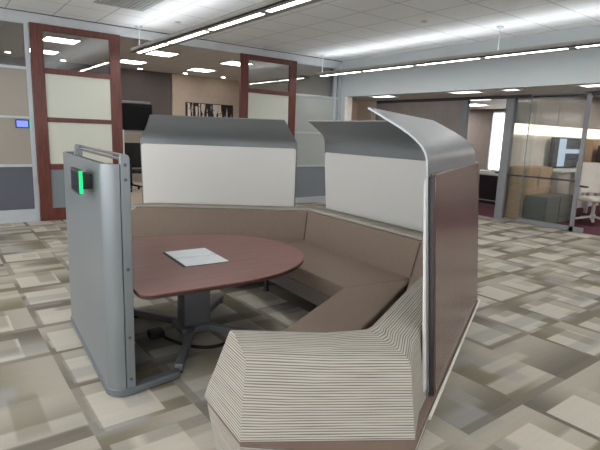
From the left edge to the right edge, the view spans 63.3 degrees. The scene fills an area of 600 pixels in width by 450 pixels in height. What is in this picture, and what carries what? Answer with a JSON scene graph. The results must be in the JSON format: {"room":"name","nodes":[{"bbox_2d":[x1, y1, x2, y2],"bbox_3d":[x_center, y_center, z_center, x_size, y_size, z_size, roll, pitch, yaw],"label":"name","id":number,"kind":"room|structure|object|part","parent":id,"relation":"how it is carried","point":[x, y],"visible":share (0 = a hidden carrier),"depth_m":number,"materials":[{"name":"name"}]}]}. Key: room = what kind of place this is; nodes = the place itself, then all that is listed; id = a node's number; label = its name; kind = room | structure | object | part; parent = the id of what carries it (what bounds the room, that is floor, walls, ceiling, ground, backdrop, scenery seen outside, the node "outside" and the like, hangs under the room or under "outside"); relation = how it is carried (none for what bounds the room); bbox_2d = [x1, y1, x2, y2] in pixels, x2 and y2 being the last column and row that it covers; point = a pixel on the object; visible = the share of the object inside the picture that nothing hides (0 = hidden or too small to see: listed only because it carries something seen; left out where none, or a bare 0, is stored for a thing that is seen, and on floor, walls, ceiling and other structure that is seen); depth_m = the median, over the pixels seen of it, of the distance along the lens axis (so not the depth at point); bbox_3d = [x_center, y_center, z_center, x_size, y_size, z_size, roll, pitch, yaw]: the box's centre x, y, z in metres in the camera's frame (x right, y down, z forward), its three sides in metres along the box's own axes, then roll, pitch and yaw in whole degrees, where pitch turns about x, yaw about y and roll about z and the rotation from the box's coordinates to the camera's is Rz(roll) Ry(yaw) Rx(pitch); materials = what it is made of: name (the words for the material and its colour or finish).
{"room":"open plan office","nodes":[
{"label":"open plan office","id":0,"kind":"room"},
{"bbox_2d":[0,55,171,174],"bbox_3d":[-8.037,-2.400,10.995,10.630,3.000,0.350,-6,13,-37],"label":"wall","id":1,"kind":"structure","parent":0,"point":[155,88],"depth_m":13.25,"materials":[{"name":"grey paint"}]},
{"bbox_2d":[122,100,151,130],"bbox_3d":[-4.729,-2.959,13.115,1.535,0.780,0.108,-6,13,-37],"label":"television","id":2,"kind":"object","parent":1,"relation":"attached to","point":[134,116],"visible":0.34,"depth_m":13.27,"materials":[{"name":"black plastic"}]},
{"bbox_3d":[-4.742,-3.310,13.030,1.470,0.060,0.108,-6,13,-37],"label":"casing","id":3,"kind":"part","parent":2,"relation":"part of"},
{"bbox_2d":[0,21,313,81],"bbox_3d":[-5.330,-3.611,9.562,13.450,0.100,5.830,-6,13,-37],"label":"ceiling","id":4,"kind":"structure","parent":0,"point":[91,51],"depth_m":10.96,"materials":[{"name":"tile"}]},
{"bbox_2d":[44,49,60,54],"bbox_3d":[-5.521,-3.719,10.434,0.620,0.020,0.620,-6,13,-37],"label":"recessed light","id":5,"kind":"object","parent":4,"relation":"in","point":[50,52],"visible":0.59,"depth_m":10.50,"materials":[{"name":"paint"}]},
{"bbox_2d":[44,50,57,53],"bbox_3d":[-5.521,-3.721,10.434,0.560,0.008,0.560,-6,13,-37],"label":"diffuser","id":6,"kind":"object","parent":5,"relation":"attached to","point":[45,51],"depth_m":10.50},
{"bbox_2d":[43,35,82,44],"bbox_3d":[-4.412,-3.408,8.987,0.620,0.020,0.620,-6,13,-37],"label":"recessed light","id":7,"kind":"object","parent":4,"relation":"in","point":[47,38],"visible":0.81,"depth_m":8.95,"materials":[{"name":"paint"}]},
{"bbox_2d":[43,37,78,43],"bbox_3d":[-4.412,-3.410,8.986,0.560,0.008,0.560,-6,13,-37],"label":"diffuser","id":8,"kind":"object","parent":7,"relation":"attached to","point":[63,40],"depth_m":8.97,"materials":[{"name":"plastic"}]},
{"bbox_2d":[120,59,148,64],"bbox_3d":[-4.003,-3.874,11.565,0.620,0.020,0.620,-6,13,-37],"label":"recessed light","id":9,"kind":"object","parent":4,"relation":"in","point":[128,61],"visible":0.76,"depth_m":11.54,"materials":[{"name":"paint"}]},
{"bbox_2d":[121,60,145,63],"bbox_3d":[-4.003,-3.876,11.565,0.560,0.008,0.560,-6,13,-37],"label":"diffuser","id":10,"kind":"object","parent":9,"relation":"attached to","point":[122,61],"depth_m":11.57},
{"bbox_2d":[147,50,180,56],"bbox_3d":[-2.893,-3.563,10.118,0.620,0.020,0.620,-6,13,-37],"label":"recessed light","id":11,"kind":"object","parent":4,"relation":"in","point":[158,52],"visible":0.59,"depth_m":10.13,"materials":[{"name":"paint"}]},
{"bbox_2d":[185,67,217,72],"bbox_3d":[-2.564,-4.021,12.636,0.620,0.020,0.620,-6,13,-37],"label":"recessed light","id":12,"kind":"object","parent":4,"relation":"in","point":[194,68],"visible":1,"depth_m":12.58,"materials":[{"name":"paint"}]},
{"bbox_2d":[190,68,213,71],"bbox_3d":[-2.563,-4.023,12.636,0.560,0.008,0.560,-6,13,-37],"label":"diffuser","id":13,"kind":"object","parent":12,"relation":"attached to","point":[191,69],"depth_m":12.62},
{"bbox_2d":[218,60,254,65],"bbox_3d":[-1.454,-3.710,11.189,0.620,0.020,0.620,-6,13,-37],"label":"recessed light","id":14,"kind":"object","parent":4,"relation":"in","point":[231,62],"visible":0.69,"depth_m":11.16,"materials":[{"name":"paint"}]},
{"bbox_2d":[221,61,249,65],"bbox_3d":[-1.454,-3.712,11.189,0.560,0.008,0.560,-6,13,-37],"label":"diffuser","id":15,"kind":"object","parent":14,"relation":"attached to","point":[235,63],"depth_m":11.17,"materials":[{"name":"plastic"}]},
{"bbox_2d":[171,73,254,117],"bbox_3d":[-2.646,-2.944,14.978,2.820,3.000,0.400,-6,13,-37],"label":"wall","id":16,"kind":"structure","parent":0,"point":[185,88],"depth_m":14.35,"materials":[{"name":"paint"}]},
{"bbox_2d":[185,102,232,117],"bbox_3d":[-2.692,-3.398,14.565,1.550,0.440,0.038,-6,13,-37],"label":"framed artwork","id":17,"kind":"object","parent":16,"relation":"attached to","point":[191,109],"visible":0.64,"depth_m":14.51,"materials":[{"name":"black plastic"}]},
{"bbox_2d":[0,182,599,449],"bbox_3d":[1.584,0.251,7.148,21.000,0.100,19.200,-6,13,-37],"label":"floor","id":18,"kind":"structure","parent":0,"point":[525,372],"depth_m":3.25,"materials":[{"name":"carpet"}]},
{"bbox_2d":[0,18,39,223],"bbox_3d":[-6.445,-1.221,5.349,6.262,2.870,0.100,-6,13,-37],"label":"wall","id":19,"kind":"structure","parent":18,"relation":"on","point":[19,193],"depth_m":7.11,"materials":[{"name":"metal"}]},
{"bbox_3d":[-6.429,-1.668,5.261,6.255,0.660,0.012,-6,13,-37],"label":"pane","id":20,"kind":"part","parent":19,"relation":"part of","materials":[{"name":"beige glass"}]},
{"bbox_3d":[-6.455,-0.987,5.388,6.255,0.665,0.012,-6,13,-37],"label":"pane","id":21,"kind":"part","parent":19,"relation":"part of","materials":[{"name":"beige glass"}]},
{"bbox_3d":[-6.480,-0.309,5.514,6.255,0.635,0.012,-6,13,-37],"label":"pane","id":22,"kind":"part","parent":19,"relation":"part of","materials":[{"name":"glass"}]},
{"bbox_2d":[15,119,29,127],"bbox_3d":[-4.029,-1.470,7.078,0.185,0.116,0.034,-6,13,-37],"label":"display","id":23,"kind":"object","parent":19,"relation":"attached to","point":[19,123],"visible":1,"depth_m":7.06,"materials":[{"name":"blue plastic"}]},
{"bbox_2d":[28,22,122,220],"bbox_3d":[-3.385,-1.518,7.519,1.254,2.856,0.055,-6,13,-37],"label":"door","id":24,"kind":"structure","parent":19,"relation":"attached to","point":[71,108],"depth_m":7.41,"materials":[{"name":"brown wood"}]},
{"bbox_3d":[-3.419,-0.590,7.692,0.924,0.590,0.010,-6,13,-37],"label":"pane","id":25,"kind":"part","parent":24,"relation":"part of","materials":[{"name":"grey glass"}]},
{"bbox_3d":[-3.369,-1.943,7.439,0.924,0.625,0.010,-6,13,-37],"label":"pane","id":26,"kind":"part","parent":24,"relation":"part of","materials":[{"name":"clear glass"}]},
{"bbox_3d":[-3.394,-1.265,7.566,0.924,0.621,0.010,-6,13,-37],"label":"pane","id":27,"kind":"part","parent":24,"relation":"part of","materials":[{"name":"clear glass"}]},
{"bbox_2d":[123,129,124,153],"bbox_3d":[-2.911,-0.858,8.053,0.023,1.420,0.060,-6,13,-37],"label":"door handle","id":28,"kind":"object","parent":24,"relation":"attached to","point":[123,129],"depth_m":7.94,"materials":[{"name":"paint"}]},
{"bbox_2d":[63,144,179,396],"bbox_3d":[-1.189,0.172,3.153,0.420,1.320,1.332,-5,13,-33],"label":"panel","id":29,"kind":"object","parent":18,"relation":"on","point":[99,228],"visible":1,"depth_m":2.64,"materials":[{"name":"silver metal"}]},
{"bbox_3d":[-1.620,0.045,3.622,0.048,1.275,0.035,-5,13,-33],"label":"post","id":30,"kind":"part","parent":29,"relation":"part of","materials":[{"name":"silver metal"}]},
{"bbox_2d":[71,167,92,194],"bbox_3d":[-1.185,-0.243,2.647,0.079,0.130,0.237,-5,13,-33],"label":"room scheduler","id":31,"kind":"object","parent":29,"relation":"attached to","point":[80,180],"visible":1,"depth_m":2.59,"materials":[{"name":"black plastic"}]},
{"bbox_3d":[-1.288,0.192,3.091,0.012,1.205,1.260,-5,13,-33],"label":"panel","id":32,"kind":"part","parent":29,"relation":"part of","materials":[{"name":"grey metal"}]},
{"bbox_3d":[-0.912,0.267,2.573,0.048,1.275,0.035,-5,13,-33],"label":"post","id":33,"kind":"part","parent":29,"relation":"part of","materials":[{"name":"silver metal"}]},
{"bbox_2d":[124,143,141,191],"bbox_3d":[-3.941,-1.356,11.336,0.680,1.119,0.646,-2,11,-20],"label":"office chair","id":34,"kind":"object","parent":18,"relation":"on","point":[133,150],"visible":0.39,"depth_m":11.08,"materials":[{"name":"fabric"}]},
{"bbox_3d":[-3.848,-1.585,11.058,0.520,0.560,0.154,-2,11,-20],"label":"backrest","id":35,"kind":"part","parent":34,"relation":"part of","materials":[{"name":"black fabric"}]},
{"bbox_3d":[-3.957,-1.264,11.388,0.500,0.080,0.490,-2,11,-20],"label":"seat","id":36,"kind":"part","parent":34,"relation":"part of","materials":[{"name":"black fabric"}]},
{"bbox_2d":[124,130,143,182],"bbox_3d":[-4.858,-1.832,13.010,1.480,1.375,0.480,-6,13,-37],"label":"sideboard","id":37,"kind":"object","parent":18,"relation":"on","point":[129,136],"visible":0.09,"depth_m":13.00,"materials":[{"name":"brown wood"}]},
{"bbox_3d":[-4.590,-1.804,12.953,0.335,1.240,0.020,-6,13,-37],"label":"door","id":38,"kind":"part","parent":37,"relation":"part of","materials":[{"name":"beige glass"}]},
{"bbox_3d":[-4.311,-1.832,13.161,0.335,1.240,0.020,-6,13,-37],"label":"door","id":39,"kind":"part","parent":37,"relation":"part of","materials":[{"name":"beige glass"}]},
{"bbox_2d":[147,327,226,348],"bbox_3d":[-0.796,0.786,3.388,0.585,0.055,0.199,3,11,6],"label":"power cable","id":40,"kind":"object","parent":18,"relation":"on","point":[158,332],"visible":0.78,"depth_m":3.39,"materials":[{"name":"black rubber"}]},
{"bbox_3d":[-0.738,0.801,3.361,0.491,0.038,0.177,2,11,-3],"label":"cord","id":41,"kind":"part","parent":40,"relation":"part of","materials":[{"name":"black rubber"}]},
{"bbox_2d":[132,234,303,372],"bbox_3d":[-0.661,0.489,3.528,1.347,0.597,1.410,-5,13,-33],"label":"table","id":42,"kind":"object","parent":18,"relation":"on","point":[188,267],"visible":0.84,"depth_m":3.36,"materials":[{"name":"brown wood"}]},
{"bbox_3d":[-0.776,0.199,3.446,0.301,0.005,0.202,-5,13,-33],"label":"lid","id":43,"kind":"part","parent":42,"relation":"part of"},
{"bbox_3d":[-0.658,0.236,3.272,0.301,0.005,0.202,-5,13,-33],"label":"lid","id":44,"kind":"part","parent":42,"relation":"part of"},
{"bbox_2d":[131,107,479,449],"bbox_3d":[-0.154,-0.049,3.829,2.368,1.581,4.063,-5,13,-33],"label":"bench","id":45,"kind":"object","parent":18,"relation":"on","point":[389,267],"visible":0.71,"depth_m":3.17,"materials":[{"name":"fabric"}]},
{"bbox_3d":[-0.863,0.224,4.624,1.815,0.122,0.363,1,11,-4],"label":"seat","id":46,"kind":"part","parent":45,"relation":"part of","materials":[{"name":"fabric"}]},
{"bbox_2d":[131,207,307,240],"bbox_3d":[-0.870,0.000,4.794,1.914,0.318,0.086,1,11,-4],"label":"backrest cushion","id":47,"kind":"object","parent":45,"relation":"on","point":[273,223],"depth_m":4.79,"materials":[{"name":"fabric"}]},
{"bbox_3d":[-0.315,0.531,4.536,0.060,0.170,0.058,-5,13,-33],"label":"leg","id":48,"kind":"part","parent":45,"relation":"part of","materials":[{"name":"black plastic"}]},
{"bbox_3d":[0.269,0.579,2.948,0.363,0.122,1.815,7,12,26],"label":"seat","id":49,"kind":"part","parent":45,"relation":"part of","materials":[{"name":"fabric"}]},
{"bbox_3d":[0.193,0.359,4.107,0.597,0.122,1.439,-5,13,-33],"label":"seat","id":50,"kind":"part","parent":45,"relation":"part of","materials":[{"name":"fabric"}]},
{"bbox_2d":[304,211,421,278],"bbox_3d":[0.469,0.151,4.250,0.081,0.318,1.524,-5,13,-33],"label":"backrest cushion","id":51,"kind":"object","parent":45,"relation":"on","point":[392,251],"depth_m":4.12,"materials":[{"name":"fabric"}]},
{"bbox_2d":[407,242,422,289],"bbox_3d":[0.566,0.416,2.849,0.229,0.318,1.774,7,12,25],"label":"backrest cushion","id":52,"kind":"object","parent":45,"relation":"on","point":[415,276],"depth_m":3.44,"materials":[{"name":"fabric"}]},
{"bbox_3d":[0.968,0.169,2.946,0.111,1.033,1.585,7,12,26],"label":"laminate panel","id":53,"kind":"part","parent":45,"relation":"part of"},
{"bbox_3d":[0.808,-0.104,4.382,0.111,1.033,1.830,-5,13,-33],"label":"laminate panel","id":54,"kind":"part","parent":45,"relation":"part of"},
{"bbox_2d":[479,172,497,204],"bbox_3d":[4.183,-0.907,11.562,0.700,0.745,1.820,-6,13,-37],"label":"desk","id":55,"kind":"object","parent":18,"relation":"on","point":[487,181],"visible":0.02,"depth_m":10.96,"materials":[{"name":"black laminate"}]},
{"bbox_2d":[480,170,496,172],"bbox_3d":[4.286,-1.232,11.169,0.250,0.045,0.350,-6,13,-37],"label":"paper stack","id":56,"kind":"object","parent":55,"relation":"on","point":[485,171],"visible":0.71,"depth_m":11.07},
{"bbox_2d":[504,166,552,219],"bbox_3d":[4.425,-0.632,9.444,1.020,1.000,0.402,-6,13,-37],"label":"credenza","id":57,"kind":"object","parent":18,"relation":"on","point":[530,185],"visible":0.73,"depth_m":9.16,"materials":[{"name":"brown wood"}]},
{"bbox_3d":[4.328,-0.598,9.158,0.480,0.910,0.020,-6,13,-37],"label":"door","id":58,"kind":"part","parent":57,"relation":"part of","materials":[{"name":"brown wood"}]},
{"bbox_3d":[4.728,-0.638,9.456,0.480,0.910,0.020,-6,13,-37],"label":"door","id":59,"kind":"part","parent":57,"relation":"part of","materials":[{"name":"brown wood"}]},
{"bbox_2d":[523,193,572,222],"bbox_3d":[4.685,-0.319,9.179,1.030,0.500,0.390,-6,13,-37],"label":"file cabinet","id":60,"kind":"object","parent":18,"relation":"on","point":[545,207],"visible":0.86,"depth_m":8.94,"materials":[{"name":"metal"}]},
{"bbox_3d":[4.595,-0.272,8.883,0.485,0.450,0.020,-6,13,-37],"label":"drawer","id":61,"kind":"part","parent":60,"relation":"part of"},
{"bbox_3d":[5.002,-0.313,9.187,0.485,0.450,0.020,-6,13,-37],"label":"drawer","id":62,"kind":"part","parent":60,"relation":"part of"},
{"bbox_2d":[550,167,589,212],"bbox_3d":[5.827,-0.734,10.419,2.360,0.945,0.522,-6,13,-37],"label":"countertop","id":63,"kind":"structure","parent":18,"relation":"on","point":[563,187],"depth_m":9.71,"materials":[{"name":"white laminate"}]},
{"bbox_2d":[553,167,575,172],"bbox_3d":[5.843,-1.176,10.337,2.360,0.045,0.522,-6,13,-37],"label":"countertop","id":64,"kind":"structure","parent":63,"relation":"on","point":[569,169],"depth_m":9.72,"materials":[{"name":"white laminate"}]},
{"bbox_3d":[5.931,-0.768,10.746,0.060,0.900,0.060,-6,13,-37],"label":"leg","id":65,"kind":"part","parent":63,"relation":"part of","materials":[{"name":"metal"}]},
{"bbox_3d":[6.170,-0.701,10.433,0.060,0.900,0.060,-6,13,-37],"label":"leg","id":66,"kind":"part","parent":63,"relation":"part of","materials":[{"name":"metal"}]},
{"bbox_2d":[596,146,599,162],"bbox_3d":[6.527,-1.467,10.555,0.520,0.495,0.217,-6,13,-37],"label":"computer monitor","id":67,"kind":"object","parent":63,"relation":"on","point":[598,151],"visible":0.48,"depth_m":10.38,"materials":[{"name":"black plastic"}]},
{"bbox_2d":[575,162,599,225],"bbox_3d":[5.465,-0.581,9.044,0.680,1.119,0.646,1,11,-8],"label":"office chair","id":68,"kind":"object","parent":18,"relation":"on","point":[590,176],"visible":0.87,"depth_m":9.23,"materials":[{"name":"grey"}]},
{"bbox_3d":[5.293,-0.142,9.116,0.274,0.082,0.050,4,11,10],"label":"arm","id":69,"kind":"part","parent":68,"relation":"part of","materials":[{"name":"grey"}]},
{"bbox_3d":[5.440,-0.901,9.232,0.520,0.560,0.154,1,11,-8],"label":"backrest","id":70,"kind":"part","parent":68,"relation":"part of","materials":[{"name":"grey"}]},
{"bbox_3d":[5.467,-0.475,9.028,0.500,0.080,0.490,1,11,-8],"label":"seat","id":71,"kind":"part","parent":68,"relation":"part of","materials":[{"name":"grey"}]},
{"bbox_3d":[5.461,-0.307,9.054,0.056,0.260,0.055,1,11,-8],"label":"gas post","id":72,"kind":"part","parent":68,"relation":"part of","materials":[{"name":"grey"}]},
{"bbox_2d":[0,0,599,60],"bbox_3d":[0.032,-1.958,1.680,12.370,0.100,13.250,-6,13,-37],"label":"ceiling","id":73,"kind":"structure","parent":0,"point":[339,30],"depth_m":6.75,"materials":[{"name":"tile"}]},
{"bbox_2d":[93,0,164,11],"bbox_3d":[-2.035,-2.769,5.949,0.640,0.020,1.180,-6,13,-37],"label":"ceiling vent","id":74,"kind":"object","parent":73,"relation":"in","point":[139,5],"visible":1,"depth_m":6.19,"materials":[{"name":"metal"}]},
{"bbox_2d":[130,0,321,53],"bbox_3d":[0.781,-1.980,3.317,0.230,0.401,11.160,-6,13,-37],"label":"linear pendant light","id":75,"kind":"object","parent":73,"relation":"hanging from","point":[267,8],"visible":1,"depth_m":5.38,"materials":[{"name":"grey paint"}]},
{"bbox_2d":[137,44,167,52],"bbox_3d":[-2.201,-2.624,7.233,0.072,0.006,1.140,-6,13,-37],"label":"diffuser","id":76,"kind":"object","parent":75,"relation":"attached to","point":[158,46],"depth_m":7.22,"materials":[{"name":"plastic"}]},
{"bbox_2d":[168,31,206,42],"bbox_3d":[-1.457,-2.416,6.263,0.072,0.006,1.140,-6,13,-37],"label":"diffuser","id":77,"kind":"object","parent":75,"relation":"attached to","point":[199,33],"depth_m":6.23,"materials":[{"name":"plastic"}]},
{"bbox_2d":[209,13,263,29],"bbox_3d":[-0.714,-2.207,5.293,0.072,0.006,1.140,-6,13,-37],"label":"diffuser","id":78,"kind":"object","parent":75,"relation":"attached to","point":[256,15],"depth_m":5.25,"materials":[{"name":"plastic"}]},
{"bbox_2d":[267,0,307,11],"bbox_3d":[0.030,-1.999,4.323,0.072,0.006,1.140,-6,13,-37],"label":"diffuser","id":79,"kind":"object","parent":75,"relation":"attached to","point":[294,3],"depth_m":4.52,"materials":[{"name":"plastic"}]},
{"bbox_2d":[315,25,599,76],"bbox_3d":[3.743,-2.278,5.498,0.230,0.401,11.160,-6,13,-37],"label":"linear pendant light","id":80,"kind":"object","parent":73,"relation":"hanging from","point":[589,43],"visible":1,"depth_m":6.97,"materials":[{"name":"grey paint"}]},
{"bbox_2d":[423,58,478,64],"bbox_3d":[2.248,-2.505,7.473,0.072,0.006,1.140,-6,13,-37],"label":"diffuser","id":81,"kind":"object","parent":80,"relation":"attached to","point":[472,58],"depth_m":7.40,"materials":[{"name":"plastic"}]},
{"bbox_2d":[485,48,566,57],"bbox_3d":[2.992,-2.296,6.503,0.072,0.006,1.140,-6,13,-37],"label":"diffuser","id":82,"kind":"object","parent":80,"relation":"attached to","point":[560,49],"depth_m":6.48,"materials":[{"name":"plastic"}]},
{"bbox_2d":[255,75,376,120],"bbox_3d":[0.029,-2.618,13.756,0.150,3.000,5.630,-6,13,-37],"label":"wall","id":83,"kind":"structure","parent":0,"point":[304,85],"depth_m":13.28,"materials":[{"name":"beige paint"}]},
{"bbox_2d":[351,100,357,120],"bbox_3d":[1.059,-1.903,11.766,1.270,2.400,0.100,-6,13,-37],"label":"wall","id":84,"kind":"structure","parent":0,"point":[354,103],"depth_m":11.72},
{"bbox_2d":[376,101,461,133],"bbox_3d":[2.379,-1.663,11.059,0.080,2.285,2.870,-6,13,-37],"label":"wall","id":85,"kind":"structure","parent":0,"point":[447,114],"depth_m":10.29,"materials":[{"name":"paint"}]},
{"bbox_2d":[377,91,599,103],"bbox_3d":[5.715,-1.811,6.445,0.015,0.060,13.840,-6,13,-37],"label":"trim","id":86,"kind":"structure","parent":85,"relation":"attached to","point":[598,92],"depth_m":9.31,"materials":[{"name":"grey metal"}]},
{"bbox_2d":[459,98,523,221],"bbox_3d":[6.548,-0.526,5.591,0.110,2.360,11.072,-6,13,-37],"label":"window","id":87,"kind":"structure","parent":85,"relation":"in","point":[511,104],"depth_m":9.12,"materials":[{"name":"grey metal"}]},
{"bbox_2d":[517,92,592,232],"bbox_3d":[4.378,-1.081,8.303,0.040,2.273,1.145,-6,13,-37],"label":"door","id":88,"kind":"structure","parent":87,"relation":"attached to","point":[570,227],"depth_m":8.12,"materials":[{"name":"grey metal"}]},
{"bbox_3d":[4.320,-1.123,8.374,0.010,2.170,0.900,-6,13,-37],"label":"pane","id":89,"kind":"part","parent":88,"relation":"part of","materials":[{"name":"clear glass"}]},
{"bbox_3d":[4.309,-0.804,8.434,0.024,0.030,0.900,-6,13,-37],"label":"rail","id":90,"kind":"part","parent":88,"relation":"part of","materials":[{"name":"grey metal"}]},
{"bbox_2d":[339,25,599,120],"bbox_3d":[4.823,-0.935,5.650,0.150,3.016,13.370,-6,13,-37],"label":"wall","id":91,"kind":"structure","parent":0,"point":[578,66],"depth_m":7.81,"materials":[{"name":"grey paint"}]},
{"bbox_2d":[0,7,341,67],"bbox_3d":[-4.033,-2.947,6.878,12.220,0.134,0.150,-6,13,-37],"label":"trim","id":92,"kind":"structure","parent":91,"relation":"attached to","point":[127,33],"depth_m":7.93,"materials":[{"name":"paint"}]},
{"bbox_2d":[295,62,341,203],"bbox_3d":[0.325,-1.912,10.390,1.240,2.870,0.100,-6,13,-37],"label":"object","id":93,"kind":"structure","parent":91,"relation":"in","point":[324,105],"depth_m":10.37,"materials":[{"name":"glass"}]},
{"bbox_2d":[239,53,296,137],"bbox_3d":[-0.631,-1.799,9.569,1.275,2.856,0.055,-6,13,-37],"label":"door","id":94,"kind":"structure","parent":93,"relation":"attached to","point":[253,103],"depth_m":9.42,"materials":[{"name":"brown wood"}]},
{"bbox_3d":[-0.616,-2.224,9.489,0.945,0.625,0.010,-6,13,-37],"label":"pane","id":95,"kind":"part","parent":94,"relation":"part of","materials":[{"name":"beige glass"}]},
{"bbox_3d":[0.318,-1.622,10.443,1.235,0.660,0.012,-6,13,-37],"label":"pane","id":96,"kind":"part","parent":93,"relation":"part of","materials":[{"name":"grey glass"}]},
{"bbox_3d":[0.293,-0.939,10.570,1.235,0.650,0.012,-6,13,-37],"label":"pane","id":97,"kind":"part","parent":93,"relation":"part of","materials":[{"name":"glass"}]},
{"bbox_3d":[0.344,-2.329,10.311,1.235,0.720,0.012,-6,13,-37],"label":"pane","id":98,"kind":"part","parent":93,"relation":"part of","materials":[{"name":"grey glass"}]},
{"bbox_3d":[0.370,-3.022,10.181,1.235,0.610,0.012,-6,13,-37],"label":"pane","id":99,"kind":"part","parent":93,"relation":"part of","materials":[{"name":"clear glass"}]},
{"bbox_2d":[344,97,351,120],"bbox_3d":[1.011,-1.635,10.678,0.166,2.270,0.045,-6,13,-37],"label":"trim","id":100,"kind":"structure","parent":91,"relation":"attached to","point":[348,100],"depth_m":10.49,"materials":[{"name":"white paint"}]},
{"bbox_2d":[352,85,599,100],"bbox_3d":[5.280,-1.852,6.103,1.270,0.115,13.840,-6,13,-37],"label":"ceiling","id":101,"kind":"structure","parent":0,"point":[572,88],"depth_m":8.71,"materials":[{"name":"paint"}]},
{"bbox_2d":[368,95,399,97],"bbox_3d":[1.718,-2.646,10.015,0.320,0.020,0.580,-6,13,-37],"label":"recessed light","id":102,"kind":"object","parent":101,"relation":"in","point":[385,96],"visible":0.8,"depth_m":10.01,"materials":[{"name":"paint"}]},
{"bbox_2d":[446,90,485,93],"bbox_3d":[2.887,-2.318,8.489,0.320,0.020,0.580,-6,13,-37],"label":"recessed light","id":103,"kind":"object","parent":101,"relation":"in","point":[478,91],"visible":0.83,"depth_m":8.50,"materials":[{"name":"paint"}]},
{"bbox_2d":[499,88,523,90],"bbox_3d":[3.397,-2.175,7.824,0.220,0.020,0.300,-6,13,-37],"label":"recessed light","id":104,"kind":"object","parent":101,"relation":"in","point":[515,89],"visible":0.91,"depth_m":7.80,"materials":[{"name":"paint"}]},
{"bbox_2d":[576,84,599,87],"bbox_3d":[4.207,-1.948,6.768,0.320,0.020,0.580,-6,13,-37],"label":"recessed light","id":105,"kind":"object","parent":101,"relation":"in","point":[589,85],"visible":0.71,"depth_m":6.88,"materials":[{"name":"paint"}]},
{"bbox_2d":[467,109,505,169],"bbox_3d":[5.831,-2.559,16.094,0.100,2.450,8.950,-6,13,-37],"label":"wall","id":106,"kind":"structure","parent":0,"point":[479,123],"depth_m":15.89,"materials":[{"name":"paint"}]},
{"bbox_2d":[486,111,504,171],"bbox_3d":[6.976,-2.452,14.572,0.060,1.880,2.860,-6,13,-37],"label":"window","id":107,"kind":"structure","parent":106,"relation":"in","point":[493,112],"depth_m":15.62,"materials":[{"name":"glass"}]},
{"bbox_2d":[470,95,599,109],"bbox_3d":[7.128,-2.810,10.739,7.360,0.100,19.200,-6,13,-37],"label":"ceiling","id":108,"kind":"structure","parent":0,"point":[496,103],"depth_m":13.08,"materials":[{"name":"white paint"}]},
{"bbox_2d":[470,103,490,105],"bbox_3d":[4.911,-3.397,13.771,0.660,0.020,0.660,-6,13,-37],"label":"recessed light","id":109,"kind":"object","parent":108,"relation":"in","point":[475,104],"visible":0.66,"depth_m":13.66,"materials":[{"name":"paint"}]},
{"bbox_2d":[510,96,599,207],"bbox_3d":[6.160,-1.573,10.874,5.750,2.450,0.065,-6,13,-37],"label":"wall","id":110,"kind":"structure","parent":0,"point":[538,149],"depth_m":9.75,"materials":[{"name":"white paint"}]},
{"bbox_2d":[515,97,560,125],"bbox_3d":[4.456,-2.165,9.176,1.060,0.527,0.342,-6,13,-37],"label":"upper cabinet","id":111,"kind":"object","parent":110,"relation":"attached to","point":[545,110],"visible":0.68,"depth_m":8.94,"materials":[{"name":"wood"}]},
{"bbox_2d":[514,123,541,134],"bbox_3d":[4.351,-1.837,9.358,1.055,0.193,0.042,-6,13,-37],"label":"light","id":112,"kind":"object","parent":111,"relation":"attached to","point":[519,128],"visible":0.79,"depth_m":9.33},
{"bbox_3d":[4.552,-2.139,9.050,1.050,0.515,0.020,-6,13,-37],"label":"door","id":113,"kind":"part","parent":111,"relation":"part of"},
{"bbox_2d":[543,98,585,127],"bbox_3d":[5.309,-2.252,9.811,1.060,0.527,0.342,-6,13,-37],"label":"upper cabinet","id":114,"kind":"object","parent":110,"relation":"attached to","point":[571,112],"visible":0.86,"depth_m":9.66,"materials":[{"name":"wood"}]},
{"bbox_2d":[541,125,566,136],"bbox_3d":[5.204,-1.924,9.993,1.055,0.193,0.042,-6,13,-37],"label":"light","id":115,"kind":"object","parent":114,"relation":"attached to","point":[546,130],"visible":1,"depth_m":9.95,"materials":[{"name":"plastic"}]},
{"bbox_3d":[5.405,-2.226,9.685,1.050,0.515,0.020,-6,13,-37],"label":"door","id":116,"kind":"part","parent":114,"relation":"part of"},
{"bbox_2d":[548,137,580,167],"bbox_3d":[5.590,-1.531,10.293,1.320,0.610,0.168,-6,13,-37],"label":"wall screen","id":117,"kind":"object","parent":110,"relation":"attached to","point":[564,152],"visible":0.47,"depth_m":10.11,"materials":[{"name":"black plastic"}]},
{"bbox_2d":[568,102,599,128],"bbox_3d":[6.162,-2.339,10.446,1.060,0.527,0.342,-6,13,-37],"label":"upper cabinet","id":118,"kind":"object","parent":110,"relation":"attached to","point":[594,120],"visible":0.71,"depth_m":10.28,"materials":[{"name":"wood"}]},
{"bbox_2d":[566,127,589,137],"bbox_3d":[6.056,-2.011,10.628,1.055,0.193,0.042,-6,13,-37],"label":"light","id":119,"kind":"object","parent":118,"relation":"attached to","point":[571,132],"visible":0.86,"depth_m":10.52,"materials":[{"name":"plastic"}]},
{"bbox_3d":[6.258,-2.313,10.320,1.050,0.515,0.020,-6,13,-37],"label":"door","id":120,"kind":"part","parent":118,"relation":"part of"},
{"bbox_2d":[583,139,599,162],"bbox_3d":[6.641,-1.655,10.973,1.050,0.530,0.322,-6,13,-37],"label":"upper cabinet","id":121,"kind":"object","parent":110,"relation":"attached to","point":[591,148],"visible":0.48,"depth_m":10.60,"materials":[{"name":"brown wood"}]},
{"bbox_3d":[6.523,-1.608,10.700,0.510,0.510,0.020,-6,13,-37],"label":"door","id":122,"kind":"part","parent":121,"relation":"part of","materials":[{"name":"brown wood"}]},
{"bbox_3d":[7.015,-2.426,11.081,1.060,0.527,0.342,-6,13,-37],"label":"upper cabinet","id":123,"kind":"object","parent":110,"relation":"attached to","visible":0},
{"bbox_2d":[589,129,599,138],"bbox_3d":[6.910,-2.098,11.263,1.055,0.193,0.042,-6,13,-37],"label":"light","id":124,"kind":"object","parent":123,"relation":"attached to","point":[593,133],"visible":0.89,"depth_m":11.09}
]}

